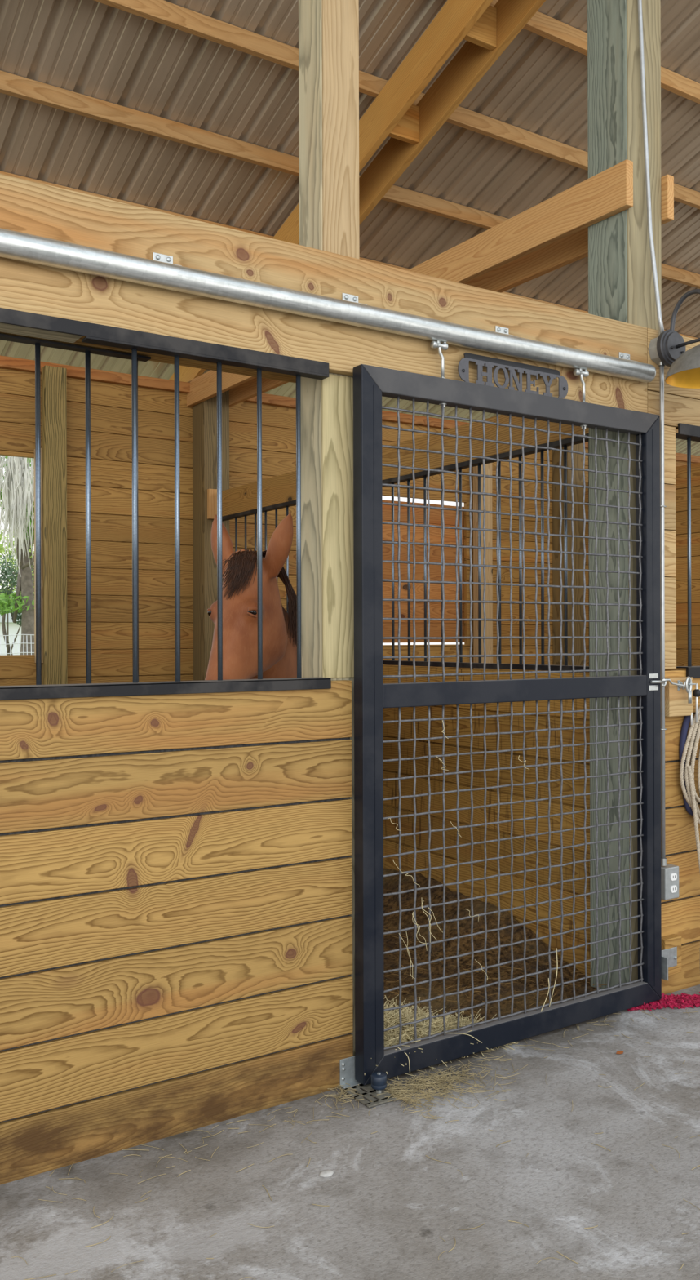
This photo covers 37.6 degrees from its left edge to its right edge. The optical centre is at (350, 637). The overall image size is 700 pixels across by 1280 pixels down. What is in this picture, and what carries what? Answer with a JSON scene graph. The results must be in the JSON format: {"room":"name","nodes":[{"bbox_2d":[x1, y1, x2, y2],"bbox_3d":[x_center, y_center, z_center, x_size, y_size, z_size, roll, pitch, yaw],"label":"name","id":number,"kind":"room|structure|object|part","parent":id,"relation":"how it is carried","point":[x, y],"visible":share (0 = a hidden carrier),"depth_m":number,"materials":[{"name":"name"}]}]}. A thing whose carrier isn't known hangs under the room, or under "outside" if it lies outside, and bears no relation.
{"room":"farm building","nodes":[
{"label":"farm building","id":0,"kind":"room"},
{"bbox_2d":[0,680,353,1185],"bbox_3d":[-1.090,0.790,2.562,2.600,1.302,0.038,0,0,-33],"label":"wall","id":1,"kind":"structure","parent":0,"point":[176,869],"depth_m":2.91,"materials":[{"name":"brown wood"}]},
{"bbox_2d":[0,307,331,700],"bbox_3d":[-1.007,-0.344,2.625,2.214,1.013,0.072,0,0,-33],"label":"window grille","id":2,"kind":"object","parent":1,"relation":"in","point":[134,340],"visible":1,"depth_m":2.95,"materials":[{"name":"black metal"}]},
{"bbox_3d":[-1.003,-0.829,2.614,2.212,0.044,0.044,0,0,-33],"label":"rail","id":3,"kind":"part","parent":2,"relation":"part of","materials":[{"name":"black metal"}]},
{"bbox_3d":[-1.006,0.145,2.625,2.214,0.034,0.072,0,0,-33],"label":"rail","id":4,"kind":"part","parent":2,"relation":"part of","materials":[{"name":"black metal"}]},
{"bbox_2d":[339,1055,360,1088],"bbox_3d":[0.009,1.365,3.238,0.082,0.082,0.028,0,0,-33],"label":"bracket","id":5,"kind":"object","parent":1,"relation":"attached to","point":[347,1065],"visible":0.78,"depth_m":3.24,"materials":[{"name":"metal"}]},
{"bbox_2d":[0,368,694,685],"bbox_3d":[0.395,-0.110,8.427,11.700,3.334,0.038,0,0,-33],"label":"wall","id":6,"kind":"structure","parent":0,"point":[111,404],"depth_m":7.25,"materials":[{"name":"brown wood"}]},
{"bbox_2d":[0,355,35,373],"bbox_3d":[-2.173,-1.775,6.703,0.220,0.081,0.049,0,0,-33],"label":"plate","id":7,"kind":"object","parent":6,"relation":"on","point":[6,362],"depth_m":6.68,"materials":[{"name":"brown wood"}]},
{"bbox_2d":[40,361,85,379],"bbox_3d":[-1.921,-1.775,6.867,0.297,0.080,0.049,0,0,-33],"label":"plate","id":8,"kind":"object","parent":6,"relation":"on","point":[73,371],"depth_m":6.88,"materials":[{"name":"brown wood"}]},
{"bbox_2d":[90,368,132,386],"bbox_3d":[-1.643,-1.776,7.049,0.289,0.081,0.049,0,0,-33],"label":"plate","id":9,"kind":"object","parent":6,"relation":"on","point":[100,375],"depth_m":7.03,"materials":[{"name":"brown wood"}]},
{"bbox_2d":[137,375,174,391],"bbox_3d":[-1.370,-1.777,7.227,0.268,0.081,0.049,0,0,-33],"label":"plate","id":10,"kind":"object","parent":6,"relation":"on","point":[147,382],"depth_m":7.21,"materials":[{"name":"brown wood"}]},
{"bbox_2d":[179,381,190,393],"bbox_3d":[-1.190,-1.778,7.344,0.076,0.080,0.049,0,0,-33],"label":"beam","id":11,"kind":"structure","parent":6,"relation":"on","point":[184,387],"depth_m":7.33,"materials":[{"name":"brown wood"}]},
{"bbox_2d":[262,393,296,408],"bbox_3d":[-0.547,-1.780,7.764,0.288,0.081,0.049,0,0,-33],"label":"plate","id":12,"kind":"object","parent":6,"relation":"on","point":[268,399],"depth_m":7.74,"materials":[{"name":"brown wood"}]},
{"bbox_2d":[169,0,493,382],"bbox_3d":[0.289,-2.791,5.178,0.038,2.286,6.367,0,0,-33],"label":"rafter","id":13,"kind":"object","parent":12,"relation":"on","point":[455,19],"visible":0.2,"depth_m":5.14,"materials":[{"name":"brown wood"}]},
{"bbox_2d":[0,170,698,338],"bbox_3d":[0.404,-2.467,7.029,12.800,0.089,0.038,0,0,-33],"label":"purlin","id":14,"kind":"structure","parent":13,"relation":"on","point":[1,172],"depth_m":6.13,"materials":[{"name":"brown wood"}]},
{"bbox_2d":[0,70,699,288],"bbox_3d":[0.742,-2.672,6.510,12.800,0.089,0.038,0,0,-33],"label":"purlin","id":15,"kind":"structure","parent":13,"relation":"on","point":[13,85],"depth_m":5.50,"materials":[{"name":"brown wood"}]},
{"bbox_2d":[93,0,699,208],"bbox_3d":[1.080,-2.878,5.990,12.800,0.089,0.038,0,0,-33],"label":"purlin","id":16,"kind":"structure","parent":13,"relation":"on","point":[162,11],"depth_m":5.08,"materials":[{"name":"brown wood"}]},
{"bbox_2d":[387,104,418,144],"bbox_3d":[0.274,-2.721,5.419,0.198,0.190,0.038,0,0,-33],"label":"block","id":17,"kind":"object","parent":13,"relation":"attached to","point":[406,130],"visible":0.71,"depth_m":5.42,"materials":[{"name":"brown wood"}]},
{"bbox_2d":[463,4,497,50],"bbox_3d":[0.612,-2.927,4.900,0.198,0.190,0.038,0,0,-33],"label":"block","id":18,"kind":"object","parent":13,"relation":"attached to","point":[483,33],"visible":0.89,"depth_m":4.91,"materials":[{"name":"brown wood"}]},
{"bbox_2d":[489,0,699,104],"bbox_3d":[1.418,-3.084,5.471,12.800,0.089,0.038,0,0,-33],"label":"purlin","id":19,"kind":"structure","parent":13,"relation":"on","point":[542,24],"depth_m":5.29,"materials":[{"name":"brown wood"}]},
{"bbox_2d":[382,499,464,643],"bbox_3d":[0.476,-0.539,8.539,1.240,1.166,0.035,0,0,-33],"label":"window shutter","id":20,"kind":"object","parent":6,"relation":"attached to","point":[435,534],"visible":0.41,"depth_m":8.59,"materials":[{"name":"brown wood"}]},
{"bbox_2d":[382,410,469,429],"bbox_3d":[0.621,-1.784,8.525,0.897,0.081,0.049,0,0,-33],"label":"plate","id":21,"kind":"object","parent":6,"relation":"on","point":[391,416],"depth_m":8.47,"materials":[{"name":"brown wood"}]},
{"bbox_2d":[186,159,633,406],"bbox_3d":[-0.043,-1.750,5.692,0.038,0.175,4.112,0,0,-33],"label":"joist","id":22,"kind":"object","parent":21,"relation":"on","point":[609,193],"visible":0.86,"depth_m":4.43,"materials":[{"name":"brown wood"}]},
{"bbox_2d":[229,174,674,407],"bbox_3d":[0.155,-1.751,5.821,0.038,0.175,4.112,0,0,-33],"label":"joist","id":23,"kind":"object","parent":21,"relation":"on","point":[574,247],"visible":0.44,"depth_m":4.73,"materials":[{"name":"brown wood"}]},
{"bbox_2d":[359,0,546,225],"bbox_3d":[0.488,-2.792,5.307,0.038,2.286,6.367,0,0,-33],"label":"rafter","id":24,"kind":"object","parent":21,"relation":"on","point":[472,62],"visible":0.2,"depth_m":5.29,"materials":[{"name":"brown wood"}]},
{"bbox_2d":[691,454,699,463],"bbox_3d":[3.468,-1.793,10.381,0.126,0.080,0.049,0,0,-33],"label":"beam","id":25,"kind":"structure","parent":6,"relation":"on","point":[695,459],"depth_m":10.37,"materials":[{"name":"brown wood"}]},
{"bbox_2d":[0,984,699,1279],"bbox_3d":[3.720,1.460,0.315,21.000,0.120,9.020,0,0,-33],"label":"floor","id":26,"kind":"structure","parent":0,"point":[391,1204],"depth_m":2.65,"materials":[{"name":"concrete"}]},
{"bbox_2d":[319,1169,334,1177],"bbox_3d":[-0.061,1.410,2.708,0.041,0.009,0.032,0,0,-33],"label":"pebble","id":27,"kind":"object","parent":26,"relation":"on","point":[326,1173],"visible":1,"depth_m":2.70,"materials":[{"name":"white stone"}]},
{"bbox_2d":[13,1006,699,1279],"bbox_3d":[0.837,1.401,2.557,3.837,0.013,2.415,0,0,-33],"label":"hay","id":28,"kind":"object","parent":26,"relation":"on","point":[401,1095],"visible":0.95,"depth_m":3.17},
{"bbox_2d":[342,1071,396,1107],"bbox_3d":[0.058,1.376,3.173,0.104,0.065,0.152,0,0,-33],"label":"roller","id":29,"kind":"object","parent":26,"relation":"on","point":[378,1085],"visible":0.94,"depth_m":3.16,"materials":[{"name":"metal"}]},
{"bbox_3d":[0.058,1.406,3.172,0.104,0.005,0.152,0,0,-33],"label":"plate","id":30,"kind":"part","parent":29,"relation":"part of","materials":[{"name":"metal"}]},
{"bbox_2d":[383,868,600,1022],"bbox_3d":[-1.514,1.335,4.721,3.755,0.243,4.060,0,0,-33],"label":"bedding","id":31,"kind":"object","parent":26,"relation":"on","point":[391,903],"visible":0.09,"depth_m":4.47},
{"bbox_2d":[204,511,297,679],"bbox_3d":[-0.346,0.442,4.887,0.589,1.832,2.380,0,0,-3],"label":"horse","id":32,"kind":"object","parent":31,"relation":"on","point":[240,572],"visible":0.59,"depth_m":3.83},
{"bbox_2d":[353,994,518,1079],"bbox_3d":[0.148,1.323,3.671,0.777,0.175,0.747,0,0,-33],"label":"pile","id":33,"kind":"object","parent":31,"relation":"on","point":[391,1017],"visible":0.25,"depth_m":3.55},
{"bbox_2d":[383,924,607,1028],"bbox_3d":[-0.306,1.378,5.054,1.322,0.047,3.094,0,0,-33],"label":"straw","id":34,"kind":"object","parent":31,"relation":"on","point":[409,943],"visible":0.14,"depth_m":4.12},
{"bbox_2d":[627,991,699,1011],"bbox_3d":[1.422,1.401,3.988,0.787,0.036,0.144,0,0,-8],"label":"rug","id":35,"kind":"object","parent":26,"relation":"on","point":[683,1001],"visible":0.8,"depth_m":3.93,"materials":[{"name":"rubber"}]},
{"bbox_2d":[0,0,699,456],"bbox_3d":[2.106,-3.001,6.427,15.053,2.170,6.508,0,0,-33],"label":"ceiling","id":36,"kind":"structure","parent":0,"point":[538,85],"depth_m":5.59,"materials":[{"name":"brown metal"}]},
{"bbox_2d":[382,665,590,974],"bbox_3d":[0.070,0.806,5.770,0.038,1.304,3.655,0,0,-33],"label":"wall partition","id":37,"kind":"structure","parent":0,"point":[390,731],"depth_m":4.77,"materials":[{"name":"brown wood"}]},
{"bbox_2d":[222,433,589,671],"bbox_3d":[0.064,-0.351,5.772,0.046,0.997,3.650,0,0,-33],"label":"grille","id":38,"kind":"object","parent":37,"relation":"in","point":[566,442],"visible":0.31,"depth_m":4.92,"materials":[{"name":"black metal"}]},
{"bbox_3d":[0.062,-0.838,5.772,0.046,0.023,3.650,0,0,-33],"label":"rail","id":39,"kind":"part","parent":38,"relation":"part of","materials":[{"name":"black metal"}]},
{"bbox_3d":[0.065,0.136,5.772,0.046,0.024,3.650,0,0,-33],"label":"rail","id":40,"kind":"part","parent":38,"relation":"part of","materials":[{"name":"black metal"}]},
{"bbox_2d":[583,462,699,673],"bbox_3d":[3.074,0.000,7.850,0.038,2.800,3.855,0,0,-33],"label":"wall","id":41,"kind":"structure","parent":0,"point":[681,484],"depth_m":8.35,"materials":[{"name":"brown wood"}]},
{"bbox_2d":[661,670,699,994],"bbox_3d":[3.300,0.777,5.425,5.117,1.302,0.038,0,0,-33],"label":"wall","id":42,"kind":"structure","parent":0,"point":[680,916],"depth_m":4.11,"materials":[{"name":"brown wood"}]},
{"bbox_2d":[661,864,679,900],"bbox_3d":[1.246,0.958,4.031,0.082,0.124,0.052,0,0,-33],"label":"outlet box","id":43,"kind":"object","parent":42,"relation":"attached to","point":[669,873],"visible":0.92,"depth_m":4.01,"materials":[{"name":"grey metal"}]},
{"bbox_2d":[671,884,677,893],"bbox_3d":[1.263,0.981,4.014,0.034,0.027,0.004,0,0,-33],"label":"socket","id":44,"kind":"object","parent":43,"relation":"attached to","point":[673,887],"depth_m":4.01,"materials":[{"name":"white plastic"}]},
{"bbox_2d":[671,873,677,880],"bbox_3d":[1.263,0.934,4.014,0.034,0.027,0.004,0,0,-33],"label":"socket","id":45,"kind":"object","parent":43,"relation":"attached to","point":[673,876],"depth_m":4.01,"materials":[{"name":"white plastic"}]},
{"bbox_2d":[664,425,676,669],"bbox_3d":[1.221,-0.357,4.072,0.162,0.963,0.038,0,0,-33],"label":"column","id":46,"kind":"structure","parent":42,"relation":"on","point":[670,615],"depth_m":4.08,"materials":[{"name":"brown wood"}]},
{"bbox_2d":[675,452,687,462],"bbox_3d":[3.286,-1.792,10.263,0.160,0.080,0.049,0,0,-33],"label":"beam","id":47,"kind":"structure","parent":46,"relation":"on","point":[679,456],"depth_m":10.25,"materials":[{"name":"brown wood"}]},
{"bbox_2d":[661,933,681,980],"bbox_3d":[1.253,1.248,4.022,0.126,0.144,0.073,0,0,-33],"label":"block","id":48,"kind":"object","parent":42,"relation":"attached to","point":[671,944],"visible":0.98,"depth_m":4.02,"materials":[{"name":"brown wood"}]},
{"bbox_3d":[1.250,1.266,3.996,0.094,0.108,0.034,0,0,-33],"label":"stop plate","id":49,"kind":"part","parent":48,"relation":"part of","materials":[{"name":"metal"}]},
{"bbox_2d":[665,676,696,716],"bbox_3d":[1.306,0.231,4.053,0.143,0.157,0.082,0,0,-33],"label":"block","id":50,"kind":"object","parent":42,"relation":"attached to","point":[678,701],"visible":0.94,"depth_m":4.03,"materials":[{"name":"brown wood"}]},
{"bbox_3d":[1.322,0.188,4.037,0.072,0.040,0.025,0,0,10],"label":"eye plate","id":51,"kind":"part","parent":50,"relation":"part of","materials":[{"name":"metal"}]},
{"bbox_2d":[675,422,699,677],"bbox_3d":[2.613,-0.350,4.984,3.144,1.017,0.074,0,0,-33],"label":"grille","id":52,"kind":"object","parent":42,"relation":"in","point":[690,433],"visible":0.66,"depth_m":4.17,"materials":[{"name":"black metal"}]},
{"bbox_3d":[2.611,-0.836,4.985,3.144,0.044,0.072,0,0,-33],"label":"rail","id":53,"kind":"part","parent":52,"relation":"part of","materials":[{"name":"black metal"}]},
{"bbox_3d":[2.633,0.136,4.996,3.100,0.045,0.074,0,0,-33],"label":"rail","id":54,"kind":"part","parent":52,"relation":"part of","materials":[{"name":"black metal"}]},
{"bbox_2d":[690,683,699,724],"bbox_3d":[1.442,0.265,4.152,0.219,0.165,0.067,0,0,-33],"label":"rod","id":55,"kind":"object","parent":42,"relation":"attached to","point":[696,692],"visible":0.98,"depth_m":4.09,"materials":[{"name":"white metal"}]},
{"bbox_2d":[679,705,699,973],"bbox_3d":[1.429,0.834,4.133,0.281,1.135,0.075,0,0,-27],"label":"rope coil","id":56,"kind":"object","parent":55,"relation":"hanging from","point":[691,797],"visible":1,"depth_m":4.08,"materials":[{"name":"beige fabric"}]},
{"bbox_3d":[1.378,0.221,4.090,0.020,0.034,0.034,0,0,-33],"label":"knob","id":57,"kind":"part","parent":55,"relation":"part of","materials":[{"name":"black plastic"}]},
{"bbox_3d":[-1.079,0.188,2.680,2.270,0.075,0.139,0,0,-33],"label":"board","id":58,"kind":"object","parent":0,"visible":0},
{"bbox_2d":[0,333,151,684],"bbox_3d":[-1.316,-0.344,2.627,1.700,0.985,0.040,0,0,-33],"label":"window grille","id":59,"kind":"object","parent":58,"relation":"on","point":[37,343],"visible":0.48,"depth_m":2.94,"materials":[{"name":"black metal"}]},
{"bbox_3d":[-1.317,-0.833,2.627,1.700,0.007,0.040,0,0,-33],"label":"rail","id":60,"kind":"part","parent":59,"relation":"part of","materials":[{"name":"black metal"}]},
{"label":"outside","id":61,"kind":"structure","parent":0,"visible":0},
{"bbox_3d":[-1.772,1.643,5.991,80.000,0.250,6.470,0,0,-33],"label":"ground","id":62,"kind":"structure","parent":61,"visible":0},
{"bbox_2d":[34,364,67,684],"bbox_3d":[-1.970,-0.127,6.778,0.177,3.290,0.138,0,0,-33],"label":"window post","id":63,"kind":"object","parent":62,"relation":"on","point":[54,379],"visible":0.47,"depth_m":6.73,"materials":[{"name":"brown wood"}]},
{"bbox_2d":[192,369,229,680],"bbox_3d":[-0.994,-0.260,7.378,0.198,3.550,0.198,0,0,-33],"label":"support post","id":64,"kind":"object","parent":62,"relation":"on","point":[205,413],"visible":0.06,"depth_m":7.29,"materials":[{"name":"brown wood"}]},
{"bbox_2d":[298,0,359,1055],"bbox_3d":[-0.068,-0.898,3.337,0.141,4.820,0.146,0,0,-33],"label":"support post","id":65,"kind":"object","parent":62,"relation":"on","point":[329,29],"visible":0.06,"depth_m":3.28,"materials":[{"name":"brown wood"}]},
{"bbox_2d":[472,462,493,669],"bbox_3d":[1.134,-0.137,8.772,0.145,3.290,0.088,0,0,-33],"label":"support post","id":66,"kind":"object","parent":62,"relation":"on","point":[488,487],"visible":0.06,"depth_m":8.74,"materials":[{"name":"brown wood"}]},
{"bbox_2d":[552,443,583,672],"bbox_3d":[1.974,-0.269,9.314,0.195,3.550,0.198,0,0,-33],"label":"support post","id":67,"kind":"object","parent":62,"relation":"on","point":[578,458],"visible":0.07,"depth_m":9.25,"materials":[{"name":"wood"}]},
{"bbox_2d":[587,0,662,989],"bbox_3d":[1.108,-0.817,4.149,0.195,4.650,0.212,0,0,-33],"label":"support post","id":68,"kind":"object","parent":62,"relation":"on","point":[621,288],"visible":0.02,"depth_m":4.08,"materials":[{"name":"grey wood"}]},
{"bbox_2d":[0,331,296,382],"bbox_3d":[-0.550,-1.015,3.147,3.673,0.342,0.058,0,0,-33],"label":"header beam","id":69,"kind":"structure","parent":68,"relation":"attached to","point":[154,357],"depth_m":3.17,"materials":[{"name":"brown wood"}]},
{"bbox_2d":[0,257,647,413],"bbox_3d":[-0.518,-0.926,2.940,3.981,0.179,0.040,0,0,-33],"label":"header beam","id":70,"kind":"structure","parent":68,"relation":"attached to","point":[24,286],"depth_m":3.06,"materials":[{"name":"brown wood"}]},
{"bbox_2d":[0,323,82,342],"bbox_3d":[-1.391,-0.847,2.466,1.520,0.023,0.119,0,0,-33],"label":"board","id":71,"kind":"object","parent":70,"relation":"attached to","point":[13,329],"visible":0.49,"depth_m":2.83,"materials":[{"name":"brown wood"}]},
{"bbox_2d":[0,173,647,363],"bbox_3d":[-0.518,-1.111,2.940,3.981,0.185,0.040,0,0,-33],"label":"header beam","id":72,"kind":"structure","parent":68,"relation":"attached to","point":[26,206],"depth_m":3.14,"materials":[{"name":"brown wood"}]},
{"bbox_2d":[0,227,656,382],"bbox_3d":[-0.502,-1.029,2.884,3.947,0.107,0.070,0,0,-33],"label":"sliding track","id":73,"kind":"object","parent":72,"relation":"attached to","point":[161,272],"visible":1,"depth_m":3.07,"materials":[{"name":"metal"}]},
{"bbox_2d":[353,340,684,1084],"bbox_3d":[0.652,0.204,3.634,1.494,2.381,0.082,0,0,-32],"label":"gate","id":74,"kind":"object","parent":73,"relation":"hanging from","point":[371,383],"visible":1,"depth_m":3.53,"materials":[{"name":"black metal"}]},
{"bbox_2d":[388,720,557,1072],"bbox_3d":[0.436,0.831,3.468,0.735,1.119,0.030,0,0,-33],"label":"straw","id":75,"kind":"object","parent":74,"relation":"attached to","point":[442,721],"visible":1,"depth_m":3.38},
{"bbox_3d":[0.601,-0.816,3.605,1.378,0.078,0.052,0,0,-33],"label":"rail","id":76,"kind":"part","parent":74,"relation":"part of","materials":[{"name":"metal"}]},
{"bbox_2d":[457,352,568,398],"bbox_3d":[0.573,-0.909,3.587,0.508,0.108,0.021,0,0,-33],"label":"name sign","id":77,"kind":"object","parent":74,"relation":"attached to","point":[464,364],"visible":1,"depth_m":3.57,"materials":[{"name":"grey metal"}]},
{"bbox_3d":[0.608,1.356,3.605,1.378,0.078,0.052,0,0,-33],"label":"rail","id":78,"kind":"part","parent":74,"relation":"part of","materials":[{"name":"black metal"}]},
{"bbox_3d":[0.604,0.184,3.605,1.225,0.076,0.052,0,0,-33],"label":"rail","id":79,"kind":"part","parent":74,"relation":"part of","materials":[{"name":"black metal"}]},
{"bbox_2d":[207,414,588,519],"bbox_3d":[0.034,-0.943,5.753,0.108,0.210,3.650,0,0,-33],"label":"beam","id":80,"kind":"structure","parent":68,"relation":"attached to","point":[282,488],"depth_m":5.24,"materials":[{"name":"brown wood"}]},
{"bbox_2d":[637,0,666,866],"bbox_3d":[1.201,-1.076,4.028,0.134,3.932,0.076,0,0,-33],"label":"conduit","id":81,"kind":"object","parent":68,"relation":"attached to","point":[652,348],"visible":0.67,"depth_m":4.02,"materials":[{"name":"grey metal"}]},
{"bbox_2d":[657,288,699,388],"bbox_3d":[1.343,-1.146,3.852,0.340,0.352,0.373,0,0,-33],"label":"lamp","id":82,"kind":"object","parent":81,"relation":"attached to","point":[684,371],"visible":1,"depth_m":3.96,"materials":[{"name":"grey metal"}]},
{"bbox_3d":[1.353,-1.060,3.838,0.340,0.180,0.340,0,0,-33],"label":"lamp shade","id":83,"kind":"part","parent":82,"relation":"part of","materials":[{"name":"grey metal"}]},
{"bbox_3d":[1.301,-1.234,3.916,0.017,0.177,0.206,0,0,-33],"label":"gooseneck arm","id":84,"kind":"part","parent":82,"relation":"part of","materials":[{"name":"grey metal"}]},
{"bbox_3d":[1.307,-1.124,3.907,0.013,0.015,0.165,0,0,-33],"label":"stay rod","id":85,"kind":"part","parent":82,"relation":"part of","materials":[{"name":"black metal"}]},
{"bbox_2d":[647,390,699,429],"bbox_3d":[3.295,-0.910,5.426,5.116,0.123,0.040,0,0,-33],"label":"header beam","id":86,"kind":"structure","parent":68,"relation":"attached to","point":[677,409],"depth_m":4.10,"materials":[{"name":"brown wood"}]},
{"bbox_2d":[647,328,699,399],"bbox_3d":[3.294,-1.095,5.426,5.116,0.241,0.040,0,0,-33],"label":"header beam","id":87,"kind":"structure","parent":68,"relation":"attached to","point":[695,393],"depth_m":4.07,"materials":[{"name":"brown wood"}]},
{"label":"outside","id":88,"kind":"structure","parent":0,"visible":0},
{"bbox_3d":[-20.881,1.703,35.296,80.000,0.250,63.500,0,0,-33],"label":"ground","id":89,"kind":"structure","parent":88,"visible":0},
{"bbox_2d":[0,591,22,655],"bbox_3d":[-10.728,-0.004,33.265,5.000,3.100,4.400,0,0,-33],"label":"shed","id":90,"kind":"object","parent":89,"relation":"on","point":[13,627],"visible":0.06,"depth_m":31.16,"materials":[{"name":"white"}]},
{"bbox_2d":[0,455,34,654],"bbox_3d":[-4.862,-1.271,15.465,1.492,5.612,2.005,0,0,-33],"label":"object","id":91,"kind":"object","parent":89,"relation":"on","point":[17,498],"visible":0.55,"depth_m":14.99,"materials":[{"name":"grey plant"}]},
{"bbox_2d":[0,554,34,655],"bbox_3d":[-5.873,0.040,17.897,1.083,2.993,0.957,0,0,-33],"label":"tree","id":92,"kind":"object","parent":89,"relation":"on","point":[7,571],"visible":0.27,"depth_m":17.86,"materials":[{"name":"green plant"}]},
{"bbox_2d":[0,461,34,608],"bbox_3d":[-7.487,-1.763,23.470,2.571,6.612,2.015,0,0,-15],"label":"tree","id":93,"kind":"object","parent":89,"relation":"on","point":[2,548],"visible":0.07,"depth_m":23.30,"materials":[{"name":"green plant"}]},
{"bbox_2d":[0,634,34,655],"bbox_3d":[-3.853,0.743,12.130,4.504,1.562,0.094,0,0,-33],"label":"wire fence","id":94,"kind":"object","parent":89,"relation":"on","point":[11,643],"visible":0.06,"depth_m":12.05,"materials":[{"name":"white metal"}]}
]}

